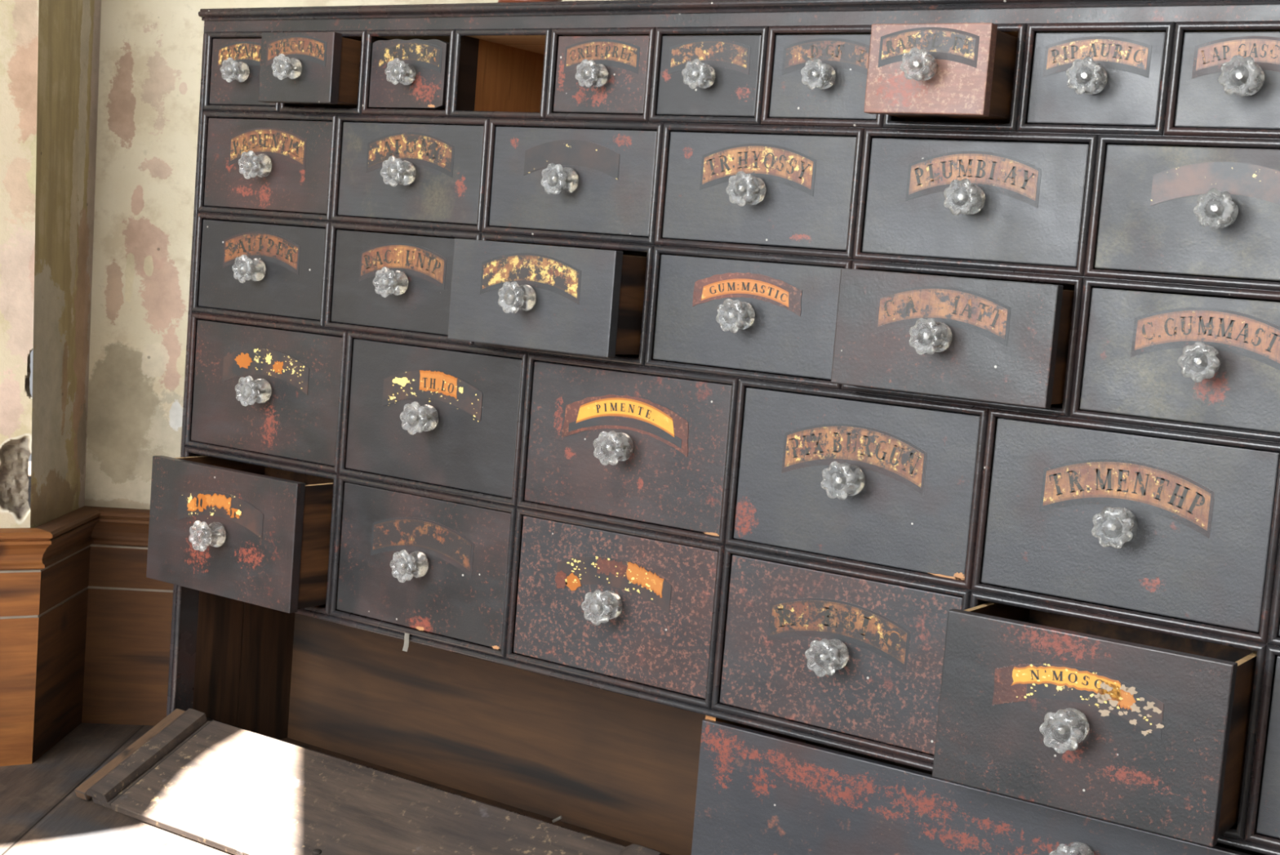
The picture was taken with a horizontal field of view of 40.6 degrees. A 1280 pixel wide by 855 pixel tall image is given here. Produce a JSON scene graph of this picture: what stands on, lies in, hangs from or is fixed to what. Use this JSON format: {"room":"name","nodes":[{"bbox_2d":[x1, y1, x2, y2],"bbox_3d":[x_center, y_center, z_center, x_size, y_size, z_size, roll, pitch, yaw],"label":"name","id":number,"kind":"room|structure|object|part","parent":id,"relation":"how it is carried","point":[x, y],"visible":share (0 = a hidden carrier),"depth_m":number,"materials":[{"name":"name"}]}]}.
{"room":"pharmacy","nodes":[
{"label":"pharmacy","id":0,"kind":"room"},
{"bbox_2d":[0,0,39,528],"bbox_3d":[-1.839,-0.838,2.064,2.215,2.707,0.181,1,6,-32],"label":"wall","id":1,"kind":"structure","parent":0,"point":[19,19],"depth_m":2.62,"materials":[{"name":"paint"}]},
{"bbox_2d":[0,527,52,765],"bbox_3d":[-1.845,0.321,2.109,2.170,0.369,0.038,1,6,-32],"label":"wainscoting","id":2,"kind":"structure","parent":1,"relation":"attached to","point":[22,549],"depth_m":2.66,"materials":[{"name":"brown wood"}]},
{"bbox_2d":[30,0,101,527],"bbox_3d":[-0.949,-0.828,2.690,0.198,2.707,0.242,5,5,0],"label":"wall","id":3,"kind":"structure","parent":0,"point":[69,30],"depth_m":2.74,"materials":[{"name":"paint"}]},
{"bbox_2d":[31,505,100,763],"bbox_3d":[-0.930,0.328,2.795,0.035,0.369,0.263,5,5,0],"label":"wainscoting","id":4,"kind":"structure","parent":3,"relation":"attached to","point":[64,577],"depth_m":2.79,"materials":[{"name":"brown wood"}]},
{"bbox_2d":[0,461,234,854],"bbox_3d":[-0.485,0.657,1.888,7.290,0.040,8.100,8,7,33],"label":"floor","id":5,"kind":"structure","parent":0,"point":[42,812],"depth_m":2.48,"materials":[{"name":"brown wood"}]},
{"bbox_2d":[74,0,1279,854],"bbox_3d":[0.131,0.070,2.146,1.964,1.173,0.459,8,7,33],"label":"cabinet","id":6,"kind":"object","parent":5,"relation":"on","point":[612,427],"visible":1,"depth_m":2.11,"materials":[{"name":"brown wood"}]},
{"bbox_3d":[-0.697,-0.027,2.653,0.007,1.138,0.004,8,7,33],"label":"stile moulding","id":7,"kind":"part","parent":6,"relation":"part of","materials":[{"name":"black wood"}]},
{"bbox_3d":[-0.624,0.155,2.499,0.044,0.044,0.044,9,7,37],"label":"knob","id":8,"kind":"part","parent":6,"relation":"part of","materials":[{"name":"clear glass"}]},
{"bbox_3d":[-0.608,0.152,2.525,0.304,0.185,0.016,8,7,34],"label":"drawer","id":9,"kind":"part","parent":6,"relation":"part of","materials":[{"name":"brown wood"}]},
{"bbox_3d":[-0.595,-0.524,2.544,0.036,0.036,0.035,52,27,19],"label":"knob","id":10,"kind":"part","parent":6,"relation":"part of","materials":[{"name":"clear glass"}]},
{"bbox_3d":[-0.582,-0.526,2.566,0.142,0.097,0.016,8,7,33],"label":"drawer","id":11,"kind":"part","parent":6,"relation":"part of","materials":[{"name":"brown wood"}]},
{"bbox_3d":[-0.588,-0.526,2.557,0.162,0.117,0.004,8,7,33],"label":"bead frame","id":12,"kind":"part","parent":6,"relation":"part of","materials":[{"name":"black wood"}]},
{"bbox_3d":[-0.573,-0.232,2.538,0.042,0.042,0.040,4,3,33],"label":"knob","id":13,"kind":"part","parent":6,"relation":"part of","materials":[{"name":"clear glass"}]},
{"bbox_3d":[-0.567,-0.054,2.539,0.046,0.046,0.044,13,8,31],"label":"knob","id":14,"kind":"part","parent":6,"relation":"part of","materials":[{"name":"clear glass"}]},
{"bbox_3d":[-0.561,-0.382,2.524,0.042,0.042,0.040,16,13,31],"label":"knob","id":15,"kind":"part","parent":6,"relation":"part of","materials":[{"name":"clear glass"}]},
{"bbox_3d":[-0.574,0.150,2.576,0.324,0.206,0.004,8,7,33],"label":"bead frame","id":16,"kind":"part","parent":6,"relation":"part of","materials":[{"name":"black wood"}]},
{"bbox_3d":[-0.562,-0.235,2.552,0.277,0.152,0.004,8,7,33],"label":"bead frame","id":17,"kind":"part","parent":6,"relation":"part of","materials":[{"name":"black wood"}]},
{"bbox_3d":[-0.556,-0.235,2.561,0.258,0.131,0.016,8,7,33],"label":"drawer","id":18,"kind":"part","parent":6,"relation":"part of","materials":[{"name":"brown wood"}]},
{"bbox_3d":[-0.558,-0.054,2.556,0.324,0.206,0.004,8,7,33],"label":"bead frame","id":19,"kind":"part","parent":6,"relation":"part of","materials":[{"name":"black wood"}]},
{"bbox_3d":[-0.551,-0.054,2.565,0.304,0.185,0.016,8,7,33],"label":"drawer","id":20,"kind":"part","parent":6,"relation":"part of","materials":[{"name":"brown wood"}]},
{"bbox_3d":[-0.550,-0.385,2.537,0.277,0.152,0.004,8,7,33],"label":"bead frame","id":21,"kind":"part","parent":6,"relation":"part of","materials":[{"name":"black wood"}]},
{"bbox_3d":[-0.544,-0.386,2.546,0.258,0.131,0.016,8,7,33],"label":"drawer","id":22,"kind":"part","parent":6,"relation":"part of","materials":[{"name":"brown wood"}]},
{"bbox_3d":[-0.491,-0.501,2.409,0.036,0.036,0.035,52,28,19],"label":"knob","id":23,"kind":"part","parent":6,"relation":"part of","materials":[{"name":"clear glass"}]},
{"bbox_3d":[-0.478,-0.505,2.431,0.142,0.097,0.016,8,7,33],"label":"drawer","id":24,"kind":"part","parent":6,"relation":"part of","materials":[{"name":"brown wood"}]},
{"bbox_3d":[-0.454,-0.507,2.467,0.162,0.117,0.004,8,7,33],"label":"bead frame","id":25,"kind":"part","parent":6,"relation":"part of","materials":[{"name":"black wood"}]},
{"bbox_3d":[-0.388,0.545,2.359,0.935,0.102,0.193,8,7,33],"label":"drop door","id":26,"kind":"part","parent":6,"relation":"part of","materials":[{"name":"brown wood"}]},
{"bbox_3d":[-0.343,-0.200,2.384,0.042,0.042,0.040,-2,1,34],"label":"knob","id":27,"kind":"part","parent":6,"relation":"part of","materials":[{"name":"clear glass"}]},
{"bbox_3d":[-0.327,-0.202,2.408,0.258,0.131,0.016,8,7,33],"label":"drawer","id":28,"kind":"part","parent":6,"relation":"part of","materials":[{"name":"grey paint"}]},
{"bbox_3d":[-0.330,-0.349,2.370,0.042,0.042,0.040,-9,-3,31],"label":"knob","id":29,"kind":"part","parent":6,"relation":"part of","materials":[{"name":"clear glass"}]},
{"bbox_3d":[-0.327,-0.484,2.365,0.036,0.036,0.035,1,0,31],"label":"knob","id":30,"kind":"part","parent":6,"relation":"part of","materials":[{"name":"clear glass"}]},
{"bbox_3d":[-0.333,-0.202,2.399,0.277,0.152,0.004,8,7,33],"label":"bead frame","id":31,"kind":"part","parent":6,"relation":"part of","materials":[{"name":"black wood"}]},
{"bbox_3d":[-0.320,-0.487,2.378,0.162,0.117,0.004,8,7,33],"label":"bead frame","id":32,"kind":"part","parent":6,"relation":"part of","materials":[{"name":"black wood"}]},
{"bbox_3d":[-0.317,0.190,2.381,0.046,0.046,0.044,3,4,37],"label":"knob","id":33,"kind":"part","parent":6,"relation":"part of","materials":[{"name":"clear glass"}]},
{"bbox_3d":[-0.317,-0.487,2.388,0.135,0.094,0.015,8,7,33],"label":"drawer","id":34,"kind":"part","parent":6,"relation":"part of","materials":[{"name":"grey paint"}]},
{"bbox_3d":[-0.321,-0.352,2.384,0.277,0.152,0.004,8,7,33],"label":"bead frame","id":35,"kind":"part","parent":6,"relation":"part of","materials":[{"name":"black wood"}]},
{"bbox_3d":[-0.315,-0.353,2.393,0.258,0.131,0.016,8,7,33],"label":"drawer","id":36,"kind":"part","parent":6,"relation":"part of","materials":[{"name":"grey paint"}]},
{"bbox_3d":[-0.300,-0.013,2.361,0.046,0.046,0.044,53,25,19],"label":"knob","id":37,"kind":"part","parent":6,"relation":"part of","materials":[{"name":"clear glass"}]},
{"bbox_3d":[-0.306,0.188,2.397,0.324,0.206,0.004,8,7,33],"label":"bead frame","id":38,"kind":"part","parent":6,"relation":"part of","materials":[{"name":"black wood"}]},
{"bbox_3d":[-0.300,0.189,2.406,0.304,0.187,0.016,8,7,33],"label":"drawer","id":39,"kind":"part","parent":6,"relation":"part of","materials":[{"name":"grey paint"}]},
{"bbox_3d":[-0.284,-0.016,2.387,0.304,0.185,0.016,8,7,33],"label":"drawer","id":40,"kind":"part","parent":6,"relation":"part of","materials":[{"name":"grey paint"}]},
{"bbox_3d":[-0.290,-0.016,2.378,0.324,0.206,0.004,8,7,33],"label":"bead frame","id":41,"kind":"part","parent":6,"relation":"part of","materials":[{"name":"black wood"}]},
{"bbox_3d":[-0.186,-0.468,2.288,0.162,0.117,0.004,8,7,33],"label":"bead frame","id":42,"kind":"part","parent":6,"relation":"part of","materials":[{"name":"black wood"}]},
{"bbox_3d":[-0.154,-0.163,2.175,0.042,0.042,0.040,-29,-16,35],"label":"knob","id":43,"kind":"part","parent":6,"relation":"part of","materials":[{"name":"clear glass"}]},
{"bbox_2d":[497,0,562,2],"bbox_3d":[-0.142,-0.626,2.300,0.116,0.135,0.116,8,7,33],"label":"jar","id":44,"kind":"object","parent":6,"relation":"on","point":[499,1],"visible":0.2,"depth_m":2.27,"materials":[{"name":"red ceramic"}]},
{"bbox_3d":[-0.136,-0.166,2.197,0.258,0.131,0.016,8,7,33],"label":"drawer","id":45,"kind":"part","parent":6,"relation":"part of","materials":[{"name":"brown wood"}]},
{"bbox_3d":[-0.102,-0.317,2.217,0.042,0.042,0.040,-19,-9,37],"label":"knob","id":46,"kind":"part","parent":6,"relation":"part of","materials":[{"name":"clear glass"}]},
{"bbox_3d":[-0.104,-0.169,2.246,0.277,0.152,0.004,8,7,33],"label":"bead frame","id":47,"kind":"part","parent":6,"relation":"part of","materials":[{"name":"black wood"}]},
{"bbox_3d":[-0.092,-0.319,2.231,0.277,0.152,0.004,8,7,33],"label":"bead frame","id":48,"kind":"part","parent":6,"relation":"part of","materials":[{"name":"black wood"}]},
{"bbox_3d":[-0.086,-0.320,2.240,0.258,0.131,0.016,8,7,33],"label":"drawer","id":49,"kind":"part","parent":6,"relation":"part of","materials":[{"name":"brown wood"}]},
{"bbox_3d":[-0.060,-0.446,2.187,0.036,0.036,0.035,-18,-9,36],"label":"knob","id":50,"kind":"part","parent":6,"relation":"part of","materials":[{"name":"clear glass"}]},
{"bbox_3d":[-0.052,-0.449,2.199,0.162,0.117,0.004,8,7,33],"label":"bead frame","id":51,"kind":"part","parent":6,"relation":"part of","materials":[{"name":"black wood"}]},
{"bbox_3d":[-0.046,-0.449,2.208,0.142,0.097,0.016,8,7,33],"label":"drawer","id":52,"kind":"part","parent":6,"relation":"part of","materials":[{"name":"grey paint"}]},
{"bbox_3d":[-0.047,0.227,2.201,0.046,0.046,0.044,0,2,31],"label":"knob","id":53,"kind":"part","parent":6,"relation":"part of","materials":[{"name":"clear glass"}]},
{"bbox_3d":[-0.033,0.025,2.183,0.046,0.046,0.044,19,12,27],"label":"knob","id":54,"kind":"part","parent":6,"relation":"part of","materials":[{"name":"clear glass"}]},
{"bbox_3d":[-0.039,0.227,2.219,0.324,0.206,0.004,8,7,33],"label":"bead frame","id":55,"kind":"part","parent":6,"relation":"part of","materials":[{"name":"black wood"}]},
{"bbox_3d":[-0.032,0.227,2.228,0.304,0.185,0.016,8,7,33],"label":"drawer","id":56,"kind":"part","parent":6,"relation":"part of","materials":[{"name":"brown wood"}]},
{"bbox_3d":[-0.017,0.023,2.208,0.304,0.187,0.016,8,7,33],"label":"drawer","id":57,"kind":"part","parent":6,"relation":"part of","materials":[{"name":"brown wood"}]},
{"bbox_3d":[-0.022,0.023,2.199,0.324,0.206,0.004,8,7,33],"label":"bead frame","id":58,"kind":"part","parent":6,"relation":"part of","materials":[{"name":"black wood"}]},
{"bbox_3d":[0.072,-0.427,2.098,0.036,0.036,0.035,-42,-21,28],"label":"knob","id":59,"kind":"part","parent":6,"relation":"part of","materials":[{"name":"clear glass"}]},
{"bbox_3d":[0.081,-0.430,2.110,0.162,0.117,0.004,8,7,33],"label":"bead frame","id":60,"kind":"part","parent":6,"relation":"part of","materials":[{"name":"black wood"}]},
{"bbox_3d":[0.087,-0.430,2.119,0.142,0.097,0.016,8,7,33],"label":"drawer","id":61,"kind":"part","parent":6,"relation":"part of","materials":[{"name":"grey paint"}]},
{"bbox_3d":[0.075,0.501,2.154,1.944,0.308,0.004,8,7,33],"label":"bead frame","id":62,"kind":"part","parent":6,"relation":"part of","materials":[{"name":"black wood"}]},
{"bbox_2d":[191,441,1279,650],"bbox_3d":[0.174,0.140,2.225,1.929,0.015,0.250,8,7,33],"label":"shelf","id":63,"kind":"object","parent":6,"relation":"attached to","point":[957,587],"depth_m":2.10,"materials":[{"name":"brown wood"}]},
{"bbox_3d":[0.116,-0.134,2.078,0.042,0.042,0.040,-19,-7,33],"label":"knob","id":64,"kind":"part","parent":6,"relation":"part of","materials":[{"name":"clear glass"}]},
{"bbox_3d":[0.227,-0.507,2.165,1.964,0.017,0.279,8,7,33],"label":"cornice","id":65,"kind":"part","parent":6,"relation":"part of","materials":[{"name":"black wood"}]},
{"bbox_2d":[201,307,1279,442],"bbox_3d":[0.190,-0.065,2.205,1.929,0.015,0.250,8,7,33],"label":"shelf","id":66,"kind":"object","parent":6,"relation":"attached to","point":[793,384],"depth_m":2.09,"materials":[{"name":"brown wood"}]},
{"bbox_2d":[207,212,1278,291],"bbox_3d":[0.202,-0.215,2.191,1.929,0.015,0.250,8,7,33],"label":"shelf","id":67,"kind":"object","parent":6,"relation":"attached to","point":[763,253],"depth_m":2.09,"materials":[{"name":"brown wood"}]},
{"bbox_3d":[0.128,-0.283,2.064,0.042,0.042,0.040,45,26,27],"label":"knob","id":68,"kind":"part","parent":6,"relation":"part of","materials":[{"name":"clear glass"}]},
{"bbox_3d":[0.126,-0.136,2.092,0.277,0.152,0.004,8,7,33],"label":"bead frame","id":69,"kind":"part","parent":6,"relation":"part of","materials":[{"name":"black wood"}]},
{"bbox_3d":[0.132,-0.136,2.102,0.258,0.131,0.016,8,7,33],"label":"drawer","id":70,"kind":"part","parent":6,"relation":"part of","materials":[{"name":"grey paint"}]},
{"bbox_2d":[221,111,1279,149],"bbox_3d":[0.214,-0.366,2.176,1.929,0.015,0.250,8,7,33],"label":"shelf","id":71,"kind":"object","parent":6,"relation":"attached to","point":[1020,130],"depth_m":2.02,"materials":[{"name":"brown wood"}]},
{"bbox_3d":[0.143,-0.287,2.087,0.258,0.131,0.016,8,7,33],"label":"drawer","id":72,"kind":"part","parent":6,"relation":"part of","materials":[{"name":"grey paint"}]},
{"bbox_3d":[0.138,-0.286,2.078,0.277,0.152,0.004,8,7,33],"label":"bead frame","id":73,"kind":"part","parent":6,"relation":"part of","materials":[{"name":"black wood"}]},
{"bbox_3d":[0.254,0.071,2.329,1.962,1.156,0.018,8,7,33],"label":"panel","id":74,"kind":"part","parent":6,"relation":"part of","materials":[{"name":"brown wood"}]},
{"bbox_2d":[302,604,1279,848],"bbox_3d":[0.158,0.344,2.244,1.929,0.015,0.250,8,7,33],"label":"shelf","id":75,"kind":"object","parent":6,"relation":"attached to","point":[719,708],"depth_m":2.12,"materials":[{"name":"brown wood"}]},
{"bbox_3d":[0.208,-0.408,2.008,0.036,0.036,0.035,16,11,34],"label":"knob","id":76,"kind":"part","parent":6,"relation":"part of","materials":[{"name":"clear glass"}]},
{"bbox_3d":[0.215,-0.410,2.021,0.162,0.117,0.004,8,7,33],"label":"bead frame","id":77,"kind":"part","parent":6,"relation":"part of","materials":[{"name":"black wood"}]},
{"bbox_3d":[0.221,-0.410,2.030,0.142,0.097,0.016,8,7,33],"label":"drawer","id":78,"kind":"part","parent":6,"relation":"part of","materials":[{"name":"grey paint"}]},
{"bbox_3d":[0.220,0.267,2.023,0.044,0.046,0.046,-3,54,-56],"label":"knob","id":79,"kind":"part","parent":6,"relation":"part of","materials":[{"name":"clear glass"}]},
{"bbox_3d":[0.229,0.265,2.040,0.324,0.206,0.004,8,7,33],"label":"bead frame","id":80,"kind":"part","parent":6,"relation":"part of","materials":[{"name":"black wood"}]},
{"bbox_3d":[0.235,0.265,2.049,0.304,0.185,0.016,8,7,33],"label":"drawer","id":81,"kind":"part","parent":6,"relation":"part of","materials":[{"name":"brown wood"}]},
{"bbox_3d":[0.236,0.061,2.003,0.044,0.044,0.044,8,7,34],"label":"knob","id":82,"kind":"part","parent":6,"relation":"part of","materials":[{"name":"clear glass"}]},
{"bbox_3d":[0.252,0.062,2.029,0.306,0.187,0.016,8,7,33],"label":"drawer","id":83,"kind":"part","parent":6,"relation":"part of","materials":[{"name":"grey paint"}]},
{"bbox_3d":[0.245,0.061,2.020,0.324,0.206,0.004,8,7,33],"label":"bead frame","id":84,"kind":"part","parent":6,"relation":"part of","materials":[{"name":"black wood"}]},
{"bbox_3d":[0.301,-0.389,1.859,0.036,0.036,0.035,-14,-5,31],"label":"knob","id":85,"kind":"part","parent":6,"relation":"part of","materials":[{"name":"clear glass"}]},
{"bbox_3d":[0.318,-0.099,1.885,0.042,0.042,0.040,24,15,36],"label":"knob","id":86,"kind":"part","parent":6,"relation":"part of","materials":[{"name":"clear glass"}]},
{"bbox_3d":[0.315,-0.389,1.880,0.142,0.097,0.016,8,7,34],"label":"drawer","id":87,"kind":"part","parent":6,"relation":"part of","materials":[{"name":"pink paint"}]},
{"bbox_3d":[0.334,-0.101,1.908,0.258,0.131,0.016,8,7,33],"label":"drawer","id":88,"kind":"part","parent":6,"relation":"part of","materials":[{"name":"grey paint"}]},
{"bbox_3d":[0.349,-0.391,1.931,0.162,0.117,0.004,8,7,33],"label":"bead frame","id":89,"kind":"part","parent":6,"relation":"part of","materials":[{"name":"black wood"}]},
{"bbox_3d":[0.355,-0.103,1.939,0.277,0.152,0.004,8,7,33],"label":"bead frame","id":90,"kind":"part","parent":6,"relation":"part of","materials":[{"name":"black wood"}]},
{"bbox_3d":[0.359,-0.253,1.909,0.042,0.042,0.040,-32,-18,30],"label":"knob","id":91,"kind":"part","parent":6,"relation":"part of","materials":[{"name":"clear glass"}]},
{"bbox_3d":[0.473,0.516,1.890,0.970,0.194,0.012,8,7,33],"label":"drop door","id":92,"kind":"part","parent":6,"relation":"part of","materials":[{"name":"black wood"}]},
{"bbox_3d":[0.373,-0.253,1.934,0.258,0.131,0.016,8,7,33],"label":"drawer","id":93,"kind":"part","parent":6,"relation":"part of","materials":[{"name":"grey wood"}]},
{"bbox_3d":[0.367,-0.253,1.925,0.277,0.152,0.004,8,7,33],"label":"bead frame","id":94,"kind":"part","parent":6,"relation":"part of","materials":[{"name":"black wood"}]},
{"bbox_3d":[0.437,0.309,1.776,0.046,0.046,0.044,-1,3,34],"label":"knob","id":95,"kind":"part","parent":6,"relation":"part of","materials":[{"name":"clear glass"}]},
{"bbox_3d":[0.466,0.467,1.859,0.046,0.046,0.044,-30,-16,33],"label":"knob","id":96,"kind":"part","parent":6,"relation":"part of","materials":[{"name":"clear glass"}]},
{"bbox_3d":[0.455,0.307,1.800,0.304,0.185,0.016,8,7,33],"label":"drawer","id":97,"kind":"part","parent":6,"relation":"part of","materials":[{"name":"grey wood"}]},
{"bbox_3d":[0.473,-0.370,1.828,0.040,0.040,0.038,-37,-19,29],"label":"knob","id":98,"kind":"part","parent":6,"relation":"part of","materials":[{"name":"clear glass"}]},
{"bbox_3d":[0.483,-0.372,1.842,0.162,0.117,0.004,8,7,33],"label":"bead frame","id":99,"kind":"part","parent":6,"relation":"part of","materials":[{"name":"black wood"}]},
{"bbox_3d":[0.489,-0.372,1.851,0.142,0.097,0.016,8,7,33],"label":"drawer","id":100,"kind":"part","parent":6,"relation":"part of","materials":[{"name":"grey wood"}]},
{"bbox_3d":[0.502,0.104,1.826,0.044,0.044,0.044,8,6,30],"label":"knob","id":101,"kind":"part","parent":6,"relation":"part of","materials":[{"name":"clear glass"}]},
{"bbox_3d":[0.496,0.304,1.861,0.324,0.206,0.004,8,7,33],"label":"bead frame","id":102,"kind":"part","parent":6,"relation":"part of","materials":[{"name":"black wood"}]},
{"bbox_3d":[0.513,0.100,1.842,0.324,0.206,0.004,8,7,33],"label":"bead frame","id":103,"kind":"part","parent":6,"relation":"part of","materials":[{"name":"black wood"}]},
{"bbox_3d":[0.519,0.099,1.851,0.304,0.185,0.016,8,7,33],"label":"drawer","id":104,"kind":"part","parent":6,"relation":"part of","materials":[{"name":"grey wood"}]},
{"bbox_3d":[0.584,-0.070,1.786,0.277,0.152,0.004,8,7,33],"label":"bead frame","id":105,"kind":"part","parent":6,"relation":"part of","materials":[{"name":"black wood"}]},
{"bbox_3d":[0.590,-0.070,1.796,0.258,0.131,0.016,8,7,33],"label":"drawer","id":106,"kind":"part","parent":6,"relation":"part of","materials":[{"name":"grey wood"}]},
{"bbox_3d":[0.596,-0.220,1.772,0.277,0.152,0.004,8,7,33],"label":"bead frame","id":107,"kind":"part","parent":6,"relation":"part of","materials":[{"name":"black wood"}]},
{"bbox_3d":[0.602,-0.221,1.781,0.258,0.131,0.016,8,7,33],"label":"drawer","id":108,"kind":"part","parent":6,"relation":"part of","materials":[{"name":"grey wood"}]},
{"bbox_3d":[0.575,-0.068,1.772,0.042,0.042,0.040,48,25,19],"label":"knob","id":109,"kind":"part","parent":6,"relation":"part of","materials":[{"name":"clear glass"}]},
{"bbox_3d":[0.587,-0.221,1.757,0.042,0.042,0.040,42,21,26],"label":"knob","id":110,"kind":"part","parent":6,"relation":"part of","materials":[{"name":"clear glass"}]},
{"bbox_3d":[0.616,-0.352,1.753,0.162,0.117,0.004,8,7,33],"label":"bead frame","id":111,"kind":"part","parent":6,"relation":"part of","materials":[{"name":"black wood"}]},
{"bbox_3d":[0.622,-0.352,1.762,0.142,0.097,0.016,8,7,33],"label":"drawer","id":112,"kind":"part","parent":6,"relation":"part of","materials":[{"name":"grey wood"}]},
{"bbox_3d":[0.606,-0.352,1.739,0.042,0.042,0.040,38,23,29],"label":"knob","id":113,"kind":"part","parent":6,"relation":"part of","materials":[{"name":"clear glass"}]},
{"bbox_3d":[0.764,0.343,1.683,0.324,0.206,0.004,8,7,33],"label":"bead frame","id":114,"kind":"part","parent":6,"relation":"part of","materials":[{"name":"black wood"}]},
{"bbox_3d":[0.770,0.342,1.692,0.304,0.185,0.016,8,7,33],"label":"drawer","id":115,"kind":"part","parent":6,"relation":"part of","materials":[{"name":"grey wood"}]},
{"bbox_3d":[0.780,0.138,1.663,0.324,0.206,0.004,8,7,33],"label":"bead frame","id":116,"kind":"part","parent":6,"relation":"part of","materials":[{"name":"black wood"}]},
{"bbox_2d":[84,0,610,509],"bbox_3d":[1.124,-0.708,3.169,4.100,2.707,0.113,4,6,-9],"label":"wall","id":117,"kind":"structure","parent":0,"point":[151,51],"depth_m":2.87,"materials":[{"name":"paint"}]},
{"bbox_2d":[81,506,173,725],"bbox_3d":[1.060,0.447,3.215,4.064,0.369,0.037,4,6,-9],"label":"wainscoting","id":118,"kind":"structure","parent":117,"relation":"attached to","point":[130,612],"depth_m":2.92,"materials":[{"name":"brown wood"}]}
]}

